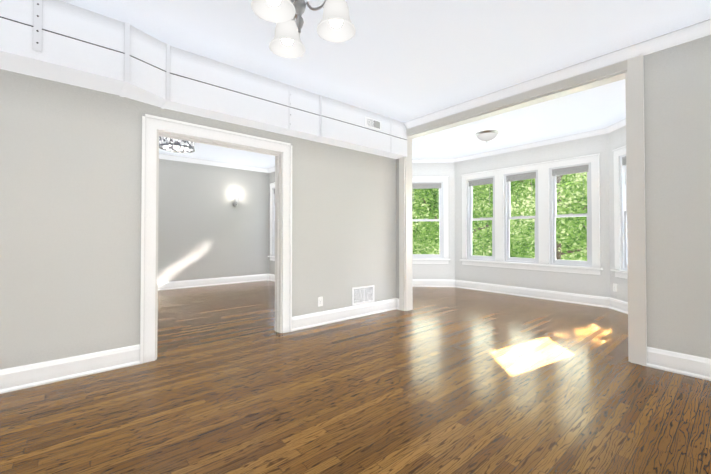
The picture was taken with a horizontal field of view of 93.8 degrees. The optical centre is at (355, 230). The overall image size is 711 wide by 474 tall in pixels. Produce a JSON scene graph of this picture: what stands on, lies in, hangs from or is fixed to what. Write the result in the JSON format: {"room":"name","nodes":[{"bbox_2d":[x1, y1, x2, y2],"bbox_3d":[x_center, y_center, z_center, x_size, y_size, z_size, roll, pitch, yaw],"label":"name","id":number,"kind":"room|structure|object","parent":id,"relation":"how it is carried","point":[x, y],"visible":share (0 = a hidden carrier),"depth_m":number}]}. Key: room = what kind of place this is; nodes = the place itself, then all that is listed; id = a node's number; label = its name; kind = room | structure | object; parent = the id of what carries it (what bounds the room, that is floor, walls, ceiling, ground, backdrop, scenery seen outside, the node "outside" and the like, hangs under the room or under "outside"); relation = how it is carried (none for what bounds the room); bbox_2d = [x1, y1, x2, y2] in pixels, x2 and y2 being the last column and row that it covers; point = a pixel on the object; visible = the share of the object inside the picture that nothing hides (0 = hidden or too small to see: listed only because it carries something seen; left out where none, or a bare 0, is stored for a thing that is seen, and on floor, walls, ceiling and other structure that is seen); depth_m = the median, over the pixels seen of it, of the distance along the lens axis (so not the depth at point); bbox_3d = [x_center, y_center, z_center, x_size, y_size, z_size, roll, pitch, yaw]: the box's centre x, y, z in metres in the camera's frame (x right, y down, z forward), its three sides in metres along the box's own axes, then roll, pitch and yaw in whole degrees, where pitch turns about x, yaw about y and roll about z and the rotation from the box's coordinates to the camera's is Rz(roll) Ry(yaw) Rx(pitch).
{"room":"empty living room","nodes":[
{"label":"empty living room","id":0,"kind":"room"},
{"bbox_2d":[0,280,710,473],"bbox_3d":[-0.791,1.212,3.937,8.850,0.120,8.750,1,-1,-41],"label":"floor","id":1,"kind":"structure","parent":0,"point":[435,380],"depth_m":2.21},
{"bbox_2d":[0,35,710,368],"bbox_3d":[-0.750,-0.207,4.031,8.690,2.720,8.490,1,-1,-41],"label":"wall","id":2,"kind":"structure","parent":0,"point":[70,211],"depth_m":2.77},
{"bbox_2d":[155,130,281,359],"bbox_3d":[-1.347,0.124,3.404,1.244,2.040,0.140,1,-1,-41],"label":"door frame","id":3,"kind":"structure","parent":2,"relation":"attached to","point":[278,155],"depth_m":3.74},
{"bbox_2d":[233,197,239,206],"bbox_3d":[-2.706,-0.652,7.576,0.120,0.215,0.170,1,-1,-41],"label":"sconce","id":4,"kind":"object","parent":2,"relation":"attached to","point":[235,204],"visible":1,"depth_m":7.54},
{"bbox_2d":[272,188,274,255],"bbox_3d":[-1.714,-0.218,7.833,0.172,1.645,0.700,1,-1,-41],"label":"window","id":5,"kind":"structure","parent":2,"relation":"in","point":[273,252],"depth_m":8.02},
{"bbox_2d":[318,297,322,306],"bbox_3d":[-0.430,0.869,4.081,0.072,0.116,0.008,1,-1,-41],"label":"outlet","id":6,"kind":"object","parent":2,"relation":"attached to","point":[320,301],"visible":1,"depth_m":4.08},
{"bbox_2d":[0,19,710,393],"bbox_3d":[-0.746,-0.207,3.995,8.370,2.720,8.150,1,-1,-41],"label":"trim","id":7,"kind":"structure","parent":2,"relation":"attached to","point":[144,351],"depth_m":3.79},
{"bbox_2d":[352,285,374,305],"bbox_3d":[0.113,0.876,4.542,0.407,0.236,0.014,1,-1,-41],"label":"air vent","id":8,"kind":"object","parent":2,"relation":"in","point":[363,294],"visible":1,"depth_m":4.53},
{"bbox_2d":[412,182,443,258],"bbox_3d":[1.519,-0.227,7.205,0.730,1.645,0.192,0,-1,4],"label":"bay window","id":9,"kind":"structure","parent":2,"relation":"in","point":[424,185],"depth_m":7.12},
{"bbox_2d":[467,176,494,260],"bbox_3d":[2.562,-0.234,6.682,0.192,1.645,0.610,1,-1,-41],"label":"bay window","id":10,"kind":"structure","parent":2,"relation":"in","point":[479,181],"depth_m":6.71},
{"bbox_2d":[504,170,538,263],"bbox_3d":[3.069,-0.242,6.089,0.192,1.645,0.610,1,-1,-41],"label":"bay window","id":11,"kind":"structure","parent":2,"relation":"in","point":[528,175],"depth_m":6.10},
{"bbox_2d":[399,54,646,365],"bbox_3d":[1.610,-0.166,3.918,0.190,2.635,2.770,1,-1,-41],"label":"door frame","id":12,"kind":"structure","parent":2,"relation":"attached to","point":[630,71],"depth_m":2.92},
{"bbox_2d":[549,162,591,266],"bbox_3d":[3.576,-0.250,5.497,0.192,1.645,0.610,1,-1,-41],"label":"bay window","id":13,"kind":"structure","parent":2,"relation":"in","point":[554,172],"depth_m":5.48},
{"bbox_2d":[613,283,616,291],"bbox_3d":[3.834,0.840,4.918,0.008,0.116,0.072,0,-1,4],"label":"outlet","id":14,"kind":"object","parent":2,"relation":"attached to","point":[614,287],"visible":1,"depth_m":4.91},
{"bbox_2d":[620,154,627,270],"bbox_3d":[3.893,-0.264,4.431,0.192,1.645,0.730,0,-1,4],"label":"bay window","id":15,"kind":"structure","parent":2,"relation":"in","point":[623,196],"depth_m":4.76},
{"bbox_2d":[60,0,710,168],"bbox_3d":[-0.791,-1.628,3.975,8.850,0.120,8.750,1,-1,-41],"label":"ceiling","id":16,"kind":"structure","parent":0,"point":[403,61],"depth_m":2.90},
{"bbox_2d":[159,136,194,152],"bbox_3d":[-2.869,-1.432,5.347,0.516,0.235,0.516,1,-1,-41],"label":"drum ceiling light","id":17,"kind":"object","parent":16,"relation":"attached to","point":[173,145],"visible":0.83,"depth_m":5.29},
{"bbox_2d":[0,0,406,158],"bbox_3d":[-1.503,-1.341,2.966,5.860,0.481,0.352,1,-1,-41],"label":"duct","id":18,"kind":"object","parent":16,"relation":"attached to","point":[61,42],"visible":1,"depth_m":2.82},
{"bbox_2d":[251,0,355,57],"bbox_3d":[-0.281,-1.243,1.515,0.457,0.715,0.445,1,-1,-41],"label":"chandelier","id":19,"kind":"object","parent":16,"relation":"hanging from","point":[335,24],"visible":1,"depth_m":1.49},
{"bbox_2d":[475,130,498,141],"bbox_3d":[2.087,-1.470,5.279,0.344,0.160,0.344,1,-1,-41],"label":"ceiling light","id":20,"kind":"object","parent":16,"relation":"attached to","point":[486,135],"visible":1,"depth_m":5.18},
{"label":"outside","id":21,"kind":"structure","parent":0,"visible":0},
{"bbox_2d":[412,172,586,260],"bbox_3d":[5.016,0.387,12.592,10.776,15.785,15.506,1,-1,-41],"label":"trees","id":22,"kind":"object","parent":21,"point":[423,228],"depth_m":9.11}
]}

